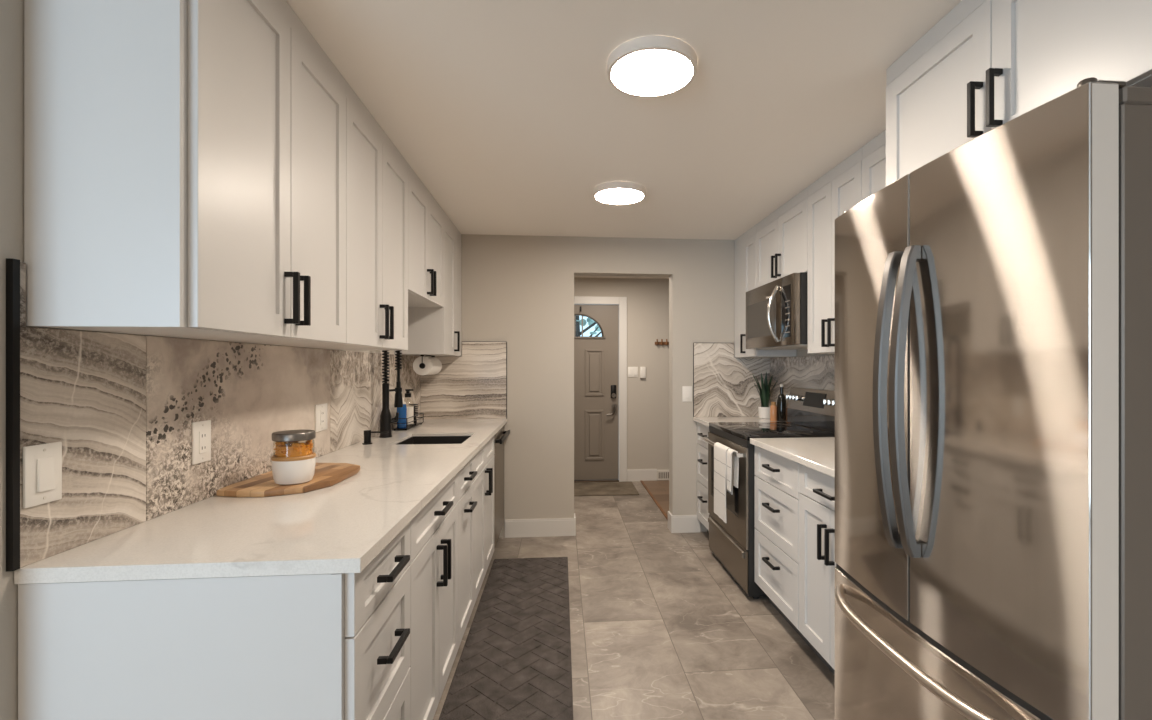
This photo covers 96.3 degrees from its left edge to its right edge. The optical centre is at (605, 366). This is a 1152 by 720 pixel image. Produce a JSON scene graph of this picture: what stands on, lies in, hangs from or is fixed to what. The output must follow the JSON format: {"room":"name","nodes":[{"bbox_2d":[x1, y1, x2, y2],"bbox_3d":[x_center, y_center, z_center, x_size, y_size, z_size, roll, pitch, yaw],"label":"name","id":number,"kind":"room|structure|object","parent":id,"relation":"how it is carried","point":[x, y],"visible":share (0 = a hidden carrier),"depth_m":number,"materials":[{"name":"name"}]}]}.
{"room":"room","nodes":[
{"label":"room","id":0,"kind":"room"},
{"bbox_2d":[0,0,410,719],"bbox_3d":[-1.343,0.147,2.411,0.120,2.325,2.995,0,0,-5],"label":"wall","id":1,"kind":"structure","parent":0,"point":[11,11],"depth_m":1.00,"materials":[{"name":"beige paint"}]},
{"bbox_2d":[6,258,19,571],"bbox_3d":[-1.154,0.093,1.003,0.012,0.606,0.014,0,0,-5],"label":"strip","id":2,"kind":"object","parent":1,"relation":"attached to","point":[12,265],"visible":1,"depth_m":1.00,"materials":[{"name":"black metal"}]},
{"bbox_2d":[20,262,25,325],"bbox_3d":[-1.157,-0.144,1.017,0.010,0.126,0.014,0,0,-5],"label":"backsplash panel","id":3,"kind":"object","parent":1,"relation":"attached to","point":[22,265],"visible":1,"depth_m":1.02,"materials":[{"name":"stone"}]},
{"bbox_2d":[20,326,145,567],"bbox_3d":[-1.169,0.158,1.166,0.010,0.476,0.312,0,0,-5],"label":"backsplash panel","id":4,"kind":"object","parent":1,"relation":"attached to","point":[85,391],"visible":1,"depth_m":1.15,"materials":[{"name":"stone"}]},
{"bbox_2d":[23,442,61,508],"bbox_3d":[-1.149,0.219,1.055,0.012,0.122,0.076,0,0,-5],"label":"light switch","id":5,"kind":"object","parent":4,"relation":"attached to","point":[42,463],"visible":1,"depth_m":1.05,"materials":[{"name":"white plastic"}]},
{"bbox_2d":[24,0,345,343],"bbox_3d":[-1.019,-0.548,1.422,0.349,0.932,0.767,0,0,-5],"label":"upper cabinet","id":6,"kind":"object","parent":1,"relation":"attached to","point":[185,160],"visible":1,"depth_m":1.07,"materials":[{"name":"white paint"}]},
{"bbox_2d":[146,336,329,520],"bbox_3d":[-1.229,0.158,1.849,0.010,0.476,1.058,0,0,-5],"label":"backsplash panel","id":7,"kind":"object","parent":1,"relation":"attached to","point":[248,393],"visible":0.94,"depth_m":1.61,"materials":[{"name":"stone"}]},
{"bbox_2d":[192,420,210,464],"bbox_3d":[-1.191,0.221,1.521,0.009,0.122,0.075,0,0,-5],"label":"wall socket","id":8,"kind":"object","parent":7,"relation":"attached to","point":[201,430],"visible":1,"depth_m":1.51,"materials":[{"name":"white plastic"}]},
{"bbox_2d":[315,403,326,431],"bbox_3d":[-1.257,0.223,2.280,0.009,0.118,0.110,0,0,-5],"label":"wall socket","id":9,"kind":"object","parent":7,"relation":"attached to","point":[320,409],"visible":0.95,"depth_m":2.27,"materials":[{"name":"white plastic"}]},
{"bbox_2d":[320,410,323,424],"bbox_3d":[-1.254,0.223,2.280,0.003,0.066,0.033,0,0,-5],"label":"socket","id":10,"kind":"object","parent":9,"relation":"attached to","point":[321,411],"depth_m":2.27,"materials":[{"name":"white plastic"}]},
{"bbox_2d":[254,80,407,349],"bbox_3d":[-1.084,-0.548,2.172,0.349,0.932,0.737,0,0,-5],"label":"upper cabinet","id":11,"kind":"object","parent":1,"relation":"attached to","point":[376,171],"visible":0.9,"depth_m":2.09,"materials":[{"name":"white paint"}]},
{"bbox_2d":[330,350,375,452],"bbox_3d":[-1.300,0.158,2.669,0.010,0.476,0.586,0,0,-5],"label":"backsplash panel","id":12,"kind":"object","parent":1,"relation":"attached to","point":[352,373],"visible":1,"depth_m":2.60,"materials":[{"name":"stone"}]},
{"bbox_2d":[376,353,419,435],"bbox_3d":[-1.365,0.158,3.430,0.010,0.476,0.938,0,0,-5],"label":"backsplash panel","id":13,"kind":"object","parent":1,"relation":"attached to","point":[409,379],"visible":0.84,"depth_m":3.31,"materials":[{"name":"stone"}]},
{"bbox_2d":[407,163,443,306],"bbox_3d":[-1.149,-0.699,2.930,0.349,0.628,0.783,0,0,-5],"label":"upper cabinet","id":14,"kind":"object","parent":1,"relation":"attached to","point":[425,215],"visible":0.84,"depth_m":2.88,"materials":[{"name":"white paint"}]},
{"bbox_2d":[394,211,460,355],"bbox_3d":[-1.209,-0.548,3.621,0.349,0.932,0.601,0,0,-5],"label":"upper cabinet","id":15,"kind":"object","parent":1,"relation":"attached to","point":[435,331],"visible":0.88,"depth_m":3.44,"materials":[{"name":"white paint"}]},
{"bbox_2d":[419,355,434,368],"bbox_3d":[-1.226,-0.035,3.555,0.037,0.092,0.303,0,0,-5],"label":"paper towel holder","id":16,"kind":"object","parent":15,"relation":"attached to","point":[422,365],"visible":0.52,"depth_m":3.41,"materials":[{"name":"black metal"}]},
{"bbox_2d":[413,356,441,374],"bbox_3d":[-1.226,-0.007,3.555,0.126,0.126,0.285,0,0,-5],"label":"paper towel roll","id":17,"kind":"object","parent":16,"relation":"hanging from","point":[433,365],"visible":0.97,"depth_m":3.42,"materials":[{"name":"white paper"}]},
{"bbox_2d":[420,234,734,536],"bbox_3d":[0.446,0.147,4.134,4.800,2.325,0.130,0,0,-5],"label":"wall","id":18,"kind":"structure","parent":0,"point":[517,290],"depth_m":4.00,"materials":[{"name":"beige paint"}]},
{"bbox_2d":[421,356,505,418],"bbox_3d":[-1.081,0.158,3.931,0.642,0.476,0.010,0,0,-5],"label":"backsplash panel","id":19,"kind":"object","parent":18,"relation":"attached to","point":[464,387],"visible":1,"depth_m":3.93,"materials":[{"name":"stone"}]},
{"bbox_2d":[462,342,505,356],"bbox_3d":[-0.928,-0.136,3.945,0.333,0.112,0.010,0,0,-5],"label":"backsplash panel","id":20,"kind":"object","parent":18,"relation":"attached to","point":[486,349],"visible":1,"depth_m":3.94,"materials":[{"name":"stone"}]},
{"bbox_2d":[462,341,506,418],"bbox_3d":[-0.926,0.100,3.944,0.337,0.590,0.012,0,0,-5],"label":"strip","id":21,"kind":"object","parent":18,"relation":"attached to","point":[462,341],"visible":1,"depth_m":3.95,"materials":[{"name":"black metal"}]},
{"bbox_2d":[505,513,575,537],"bbox_3d":[-0.508,1.242,4.045,0.544,0.135,0.143,0,0,-5],"label":"baseboard","id":22,"kind":"structure","parent":18,"relation":"attached to","point":[514,528],"depth_m":3.97,"materials":[{"name":"white paint"}]},
{"bbox_2d":[640,480,667,519],"bbox_3d":[0.483,1.306,5.062,0.025,0.009,1.713,0,0,-5],"label":"trim","id":23,"kind":"structure","parent":18,"relation":"attached to","point":[641,481],"depth_m":5.02,"materials":[{"name":"brown wood"}]},
{"bbox_2d":[668,511,699,532],"bbox_3d":[0.629,1.242,4.143,0.232,0.135,0.143,0,0,-5],"label":"baseboard","id":24,"kind":"structure","parent":18,"relation":"attached to","point":[676,523],"depth_m":4.07,"materials":[{"name":"white paint"}]},
{"bbox_2d":[682,386,691,401],"bbox_3d":[0.648,0.213,4.080,0.078,0.123,0.012,0,0,-5],"label":"light switch","id":25,"kind":"object","parent":18,"relation":"attached to","point":[686,390],"visible":1,"depth_m":4.08,"materials":[{"name":"white plastic"}]},
{"bbox_2d":[693,343,693,416],"bbox_3d":[0.860,0.101,4.098,0.330,0.588,0.012,0,0,-5],"label":"strip","id":26,"kind":"object","parent":18,"relation":"attached to","point":[693,343],"visible":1,"depth_m":4.08,"materials":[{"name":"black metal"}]},
{"bbox_2d":[694,343,733,357],"bbox_3d":[0.862,-0.132,4.099,0.326,0.116,0.010,0,0,-5],"label":"backsplash panel","id":27,"kind":"object","parent":18,"relation":"attached to","point":[701,350],"visible":1,"depth_m":4.09,"materials":[{"name":"stone"}]},
{"bbox_2d":[694,358,769,416],"bbox_3d":[1.009,0.161,4.112,0.620,0.468,0.010,0,0,-5],"label":"backsplash panel","id":28,"kind":"object","parent":18,"relation":"attached to","point":[723,387],"visible":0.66,"depth_m":4.10,"materials":[{"name":"stone"}]},
{"bbox_2d":[574,278,668,469],"bbox_3d":[0.287,0.147,5.967,4.800,2.325,0.120,0,0,-5],"label":"wall","id":29,"kind":"structure","parent":0,"point":[647,299],"depth_m":5.92,"materials":[{"name":"beige paint"}]},
{"bbox_2d":[574,304,618,479],"bbox_3d":[-0.306,0.288,5.858,0.920,2.000,0.104,0,0,-5],"label":"door","id":30,"kind":"structure","parent":29,"relation":"in","point":[596,359],"depth_m":5.88,"materials":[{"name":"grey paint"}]},
{"bbox_2d":[574,479,618,481],"bbox_3d":[-0.308,1.301,5.885,0.920,0.018,0.120,0,0,-5],"label":"threshold","id":31,"kind":"object","parent":29,"relation":"attached to","point":[608,480],"depth_m":5.86,"materials":[{"name":"brown metal"}]},
{"bbox_2d":[574,296,626,481],"bbox_3d":[-0.305,0.254,5.846,1.104,2.112,0.020,0,0,-5],"label":"trim","id":32,"kind":"structure","parent":29,"relation":"attached to","point":[622,301],"depth_m":5.88,"materials":[{"name":"white paint"}]},
{"bbox_2d":[628,367,637,376],"bbox_3d":[0.315,0.057,5.903,0.115,0.117,0.012,0,0,-5],"label":"light switch","id":33,"kind":"object","parent":29,"relation":"attached to","point":[632,371],"visible":1,"depth_m":5.90,"materials":[{"name":"white plastic"}]},
{"bbox_2d":[627,469,656,480],"bbox_3d":[1.466,1.242,6.002,2.445,0.135,0.013,0,0,-5],"label":"baseboard","id":34,"kind":"structure","parent":29,"relation":"attached to","point":[632,474],"depth_m":5.91,"materials":[{"name":"white paint"}]},
{"bbox_2d":[640,367,645,378],"bbox_3d":[0.429,0.067,5.908,0.063,0.137,0.021,0,0,-5],"label":"door chime","id":35,"kind":"object","parent":29,"relation":"attached to","point":[642,369],"visible":1,"depth_m":5.90,"materials":[{"name":"white plastic"}]},
{"bbox_2d":[655,339,668,344],"bbox_3d":[0.691,-0.284,5.910,0.245,0.069,0.063,0,0,-5],"label":"coat rack","id":36,"kind":"object","parent":29,"relation":"attached to","point":[657,342],"visible":0.6,"depth_m":5.91,"materials":[{"name":"brown wood"}]},
{"bbox_2d":[657,470,668,479],"bbox_3d":[0.736,1.244,5.934,0.288,0.118,0.022,0,0,-5],"label":"air vent","id":37,"kind":"object","parent":29,"relation":"in","point":[661,474],"visible":0.47,"depth_m":5.92,"materials":[{"name":"beige metal"}]},
{"bbox_2d":[286,0,961,278],"bbox_3d":[-0.621,-1.065,1.382,7.400,0.100,9.060,0,0,-5],"label":"ceiling","id":38,"kind":"structure","parent":0,"point":[508,113],"depth_m":1.98,"materials":[{"name":"white paint"}]},
{"bbox_2d":[593,181,645,204],"bbox_3d":[0.080,-0.997,2.963,0.306,0.036,0.306,0,0,-5],"label":"recessed light","id":39,"kind":"object","parent":38,"relation":"in","point":[614,192],"visible":1,"depth_m":2.91,"materials":[{"name":"beige plastic"}]},
{"bbox_2d":[595,188,642,203],"bbox_3d":[0.080,-0.995,2.963,0.276,0.030,0.276,0,0,-5],"label":"diffuser","id":40,"kind":"object","parent":39,"relation":"attached to","point":[602,195],"depth_m":2.94,"materials":[{"name":"white plastic"}]},
{"bbox_2d":[607,35,696,97],"bbox_3d":[0.155,-0.997,1.725,0.300,0.036,0.300,0,0,-5],"label":"recessed light","id":41,"kind":"object","parent":38,"relation":"in","point":[652,66],"visible":1,"depth_m":1.69,"materials":[{"name":"beige plastic"}]},
{"bbox_2d":[611,50,692,94],"bbox_3d":[0.155,-0.995,1.725,0.271,0.030,0.271,0,0,-5],"label":"diffuser","id":42,"kind":"object","parent":41,"relation":"attached to","point":[633,72],"depth_m":1.71,"materials":[{"name":"white plastic"}]},
{"bbox_2d":[433,481,834,719],"bbox_3d":[-0.621,1.350,1.382,7.400,0.080,9.060,0,0,-5],"label":"floor","id":43,"kind":"structure","parent":0,"point":[660,629],"depth_m":2.53,"materials":[{"name":"grey tile"}]},
{"bbox_2d":[18,521,410,719],"bbox_3d":[-0.842,0.869,1.251,0.671,0.882,0.421,0,0,-5],"label":"base cabinet","id":44,"kind":"object","parent":43,"relation":"on","point":[310,646],"visible":0.9,"depth_m":1.05,"materials":[{"name":"white paint"}]},
{"bbox_2d":[410,473,457,719],"bbox_3d":[-0.890,0.869,1.805,0.671,0.882,0.689,0,0,-5],"label":"base cabinet","id":45,"kind":"object","parent":43,"relation":"on","point":[434,530],"visible":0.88,"depth_m":1.77,"materials":[{"name":"white paint"}]},
{"bbox_2d":[458,457,476,648],"bbox_3d":[-0.937,0.869,2.348,0.671,0.882,0.399,0,0,-5],"label":"base cabinet","id":46,"kind":"object","parent":43,"relation":"on","point":[466,504],"visible":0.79,"depth_m":2.36,"materials":[{"name":"white paint"}]},
{"bbox_2d":[474,436,493,604],"bbox_3d":[-0.988,0.869,2.938,0.671,0.882,0.784,0,0,-5],"label":"base cabinet","id":47,"kind":"object","parent":43,"relation":"on","point":[484,459],"visible":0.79,"depth_m":2.90,"materials":[{"name":"white paint"}]},
{"bbox_2d":[14,419,506,583],"bbox_3d":[-0.959,0.411,2.486,0.654,0.030,2.907,0,0,-5],"label":"countertop","id":48,"kind":"structure","parent":47,"relation":"on","point":[341,527],"depth_m":1.27,"materials":[{"name":"white stone"}]},
{"bbox_2d":[216,463,359,496],"bbox_3d":[-1.062,0.386,1.800,0.309,0.020,0.480,0,0,-5],"label":"cutting board","id":49,"kind":"object","parent":48,"relation":"on","point":[325,474],"visible":0.85,"depth_m":1.66,"materials":[{"name":"brown wood"}]},
{"bbox_2d":[271,430,315,484],"bbox_3d":[-1.017,0.293,1.681,0.126,0.165,0.126,0,0,-5],"label":"jar","id":50,"kind":"object","parent":49,"relation":"on","point":[293,462],"visible":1,"depth_m":1.64,"materials":[{"name":"white ceramic"}]},
{"bbox_2d":[362,430,387,444],"bbox_3d":[-1.187,0.361,2.653,0.124,0.070,0.048,0,0,-5],"label":"soap dispenser","id":51,"kind":"object","parent":48,"relation":"on","point":[367,433],"visible":1,"depth_m":2.64,"materials":[{"name":"black metal"}]},
{"bbox_2d":[379,350,402,437],"bbox_3d":[-1.218,0.091,2.954,0.080,0.609,0.169,0,0,20],"label":"faucet","id":52,"kind":"object","parent":48,"relation":"on","point":[386,421],"visible":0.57,"depth_m":2.90,"materials":[{"name":"black metal"}]},
{"bbox_2d":[392,413,423,429],"bbox_3d":[-1.297,0.357,3.391,0.095,0.078,0.385,0,0,-5],"label":"sink caddy","id":53,"kind":"object","parent":48,"relation":"on","point":[417,423],"visible":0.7,"depth_m":3.32,"materials":[{"name":"black metal"}]},
{"bbox_2d":[397,398,406,427],"bbox_3d":[-1.284,0.288,3.246,0.060,0.190,0.060,0,0,-5],"label":"dish soap bottle","id":54,"kind":"object","parent":53,"relation":"in","point":[402,411],"visible":0.59,"depth_m":3.23,"materials":[{"name":"blue plastic"}]},
{"bbox_2d":[392,422,422,429],"bbox_3d":[-1.297,0.390,3.391,0.090,0.012,0.380,0,0,-5],"label":"tray","id":55,"kind":"object","parent":53,"relation":"attached to","point":[408,425],"depth_m":3.32,"materials":[{"name":"black metal"}]},
{"bbox_2d":[405,389,413,423],"bbox_3d":[-1.293,0.264,3.371,0.070,0.238,0.070,0,0,-5],"label":"pump bottle","id":56,"kind":"object","parent":53,"relation":"in","point":[410,409],"visible":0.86,"depth_m":3.35,"materials":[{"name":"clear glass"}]},
{"bbox_2d":[409,404,417,423],"bbox_3d":[-1.309,0.317,3.510,0.060,0.132,0.059,0,0,-5],"label":"scrub brush","id":57,"kind":"object","parent":53,"relation":"in","point":[415,411],"visible":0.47,"depth_m":3.50,"materials":[{"name":"black plastic"}]},
{"bbox_2d":[395,436,470,444],"bbox_3d":[-0.944,0.513,2.851,0.360,0.206,0.414,0,0,-5],"label":"sink","id":58,"kind":"object","parent":48,"relation":"in","point":[414,439],"visible":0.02,"depth_m":3.05,"materials":[{"name":"black metal"}]},
{"bbox_2d":[494,426,509,549],"bbox_3d":[-1.043,0.870,3.633,0.682,0.880,0.598,0,0,-5],"label":"dishwasher","id":59,"kind":"object","parent":43,"relation":"on","point":[501,435],"visible":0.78,"depth_m":3.58,"materials":[{"name":"silver metal"}]},
{"bbox_2d":[439,557,572,719],"bbox_3d":[-0.396,1.305,2.223,0.498,0.009,2.598,0,0,-5],"label":"runner rug","id":60,"kind":"object","parent":43,"relation":"on","point":[514,663],"visible":1,"depth_m":2.36,"materials":[{"name":"grey fabric"}]},
{"bbox_2d":[574,481,638,495],"bbox_3d":[-0.226,1.304,5.511,1.100,0.012,0.580,0,0,-5],"label":"door mat","id":61,"kind":"object","parent":43,"relation":"on","point":[627,487],"visible":0.58,"depth_m":5.50,"materials":[{"name":"beige fabric"}]},
{"bbox_2d":[697,422,709,532],"bbox_3d":[1.026,0.869,3.884,0.640,0.882,0.458,0,0,-5],"label":"base cabinet","id":62,"kind":"object","parent":43,"relation":"on","point":[702,430],"visible":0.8,"depth_m":3.92,"materials":[{"name":"white paint"}]},
{"bbox_2d":[693,416,785,426],"bbox_3d":[1.032,0.411,3.886,0.631,0.030,0.461,0,0,-5],"label":"countertop","id":63,"kind":"structure","parent":62,"relation":"on","point":[703,420],"depth_m":3.88,"materials":[{"name":"white stone"}]},
{"bbox_2d":[752,372,776,418],"bbox_3d":[1.237,0.216,3.981,0.177,0.360,0.137,0,0,33],"label":"potted plant","id":64,"kind":"object","parent":63,"relation":"on","point":[764,409],"visible":0.92,"depth_m":3.96,"materials":[{"name":"green plant"}]},
{"bbox_2d":[770,402,776,420],"bbox_3d":[1.234,0.326,3.780,0.050,0.140,0.050,0,0,-5],"label":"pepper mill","id":65,"kind":"object","parent":63,"relation":"on","point":[773,408],"visible":1,"depth_m":3.76,"materials":[{"name":"brown wood"}]},
{"bbox_2d":[777,384,785,420],"bbox_3d":[1.290,0.260,3.770,0.066,0.272,0.066,0,0,-5],"label":"oil bottle","id":66,"kind":"object","parent":63,"relation":"on","point":[781,401],"visible":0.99,"depth_m":3.74,"materials":[{"name":"black glass"}]},
{"bbox_2d":[703,387,834,598],"bbox_3d":[1.036,0.728,3.270,0.682,1.165,0.756,0,0,-5],"label":"range","id":67,"kind":"object","parent":43,"relation":"on","point":[732,542],"visible":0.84,"depth_m":3.12,"materials":[{"name":"silver metal"}]},
{"bbox_2d":[714,442,732,522],"bbox_3d":[0.716,0.695,3.138,0.051,0.440,0.244,0,0,-5],"label":"tea towel","id":68,"kind":"object","parent":67,"relation":"hanging from","point":[720,450],"visible":0.94,"depth_m":3.11,"materials":[{"name":"white fabric"}]},
{"bbox_2d":[727,449,738,491],"bbox_3d":[0.731,0.593,2.966,0.051,0.235,0.079,0,0,-5],"label":"tea towel","id":69,"kind":"object","parent":67,"relation":"hanging from","point":[729,451],"visible":0.94,"depth_m":2.95,"materials":[{"name":"white fabric"}]},
{"bbox_2d":[709,422,834,440],"bbox_3d":[1.040,0.400,3.271,0.564,0.023,0.756,0,0,-5],"label":"cooktop","id":70,"kind":"object","parent":67,"relation":"in","point":[739,431],"depth_m":3.20,"materials":[{"name":"black glass"}]},
{"bbox_2d":[755,446,816,654],"bbox_3d":[1.135,0.869,2.627,0.640,0.882,0.533,0,0,-5],"label":"base cabinet","id":71,"kind":"object","parent":43,"relation":"on","point":[777,492],"visible":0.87,"depth_m":2.56,"materials":[{"name":"white paint"}]},
{"bbox_2d":[799,464,835,674],"bbox_3d":[1.182,0.869,2.087,0.640,0.882,0.544,0,0,-5],"label":"base cabinet","id":72,"kind":"object","parent":43,"relation":"on","point":[817,564],"visible":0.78,"depth_m":2.18,"materials":[{"name":"white paint"}]},
{"bbox_2d":[750,437,834,477],"bbox_3d":[1.164,0.411,2.354,0.631,0.030,1.081,0,0,-5],"label":"countertop","id":73,"kind":"structure","parent":72,"relation":"on","point":[816,453],"depth_m":2.48,"materials":[{"name":"white stone"}]},
{"bbox_2d":[835,77,1151,719],"bbox_3d":[1.127,0.394,1.360,0.829,1.833,0.853,0,0,-5],"label":"refrigerator","id":74,"kind":"object","parent":43,"relation":"on","point":[993,299],"visible":1,"depth_m":1.07,"materials":[{"name":"silver metal"}]},
{"bbox_2d":[643,480,668,515],"bbox_3d":[1.627,1.307,5.161,2.270,0.006,1.713,0,0,-5],"label":"floor","id":75,"kind":"structure","parent":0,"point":[659,489],"depth_m":5.39,"materials":[{"name":"brown wood"}]},
{"bbox_2d":[774,349,834,428],"bbox_3d":[1.690,0.147,0.655,0.120,2.325,7.015,0,0,-5],"label":"wall","id":76,"kind":"structure","parent":0,"point":[801,352],"depth_m":3.55,"materials":[{"name":"beige paint"}]},
{"bbox_2d":[734,224,796,357],"bbox_3d":[1.178,-0.544,3.896,0.335,0.938,0.463,0,0,-5],"label":"upper cabinet","id":77,"kind":"object","parent":76,"relation":"attached to","point":[745,245],"visible":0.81,"depth_m":3.88,"materials":[{"name":"white paint"}]},
{"bbox_2d":[756,187,807,287],"bbox_3d":[1.231,-0.776,3.284,0.335,0.476,0.759,0,0,-5],"label":"upper cabinet","id":78,"kind":"object","parent":76,"relation":"attached to","point":[781,237],"visible":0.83,"depth_m":3.21,"materials":[{"name":"white paint"}]},
{"bbox_2d":[746,272,806,349],"bbox_3d":[1.170,-0.327,3.279,0.440,0.410,0.756,0,0,-5],"label":"microwave","id":79,"kind":"object","parent":78,"relation":"attached to","point":[776,311],"visible":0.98,"depth_m":3.07,"materials":[{"name":"silver metal"}]},
{"bbox_2d":[770,355,834,407],"bbox_3d":[1.380,0.161,3.484,0.010,0.468,1.304,0,0,-5],"label":"backsplash panel","id":80,"kind":"object","parent":76,"relation":"attached to","point":[809,372],"visible":0.18,"depth_m":3.59,"materials":[{"name":"stone"}]},
{"bbox_2d":[807,147,862,353],"bbox_3d":[1.286,-0.544,2.644,0.335,0.938,0.521,0,0,-5],"label":"upper cabinet","id":81,"kind":"object","parent":76,"relation":"attached to","point":[838,190],"visible":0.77,"depth_m":2.71,"materials":[{"name":"white paint"}]},
{"bbox_2d":[862,130,885,200],"bbox_3d":[1.333,-0.544,2.103,0.335,0.938,0.559,0,0,-5],"label":"upper cabinet","id":82,"kind":"object","parent":76,"relation":"attached to","point":[874,151],"visible":0.06,"depth_m":2.29,"materials":[{"name":"white paint"}]},
{"bbox_2d":[886,0,1151,185],"bbox_3d":[1.259,-0.784,1.346,0.613,0.458,0.864,0,0,-5],"label":"upper cabinet","id":83,"kind":"object","parent":76,"relation":"attached to","point":[984,65],"visible":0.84,"depth_m":1.29,"materials":[{"name":"white paint"}]},
{"label":"outside","id":84,"kind":"structure","parent":0,"visible":0},
{"bbox_2d":[576,316,600,336],"bbox_3d":[-0.480,-0.402,9.016,3.649,3.429,1.818,0,0,-5],"label":"tree","id":85,"kind":"object","parent":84,"point":[591,323],"visible":0.08,"depth_m":9.09,"materials":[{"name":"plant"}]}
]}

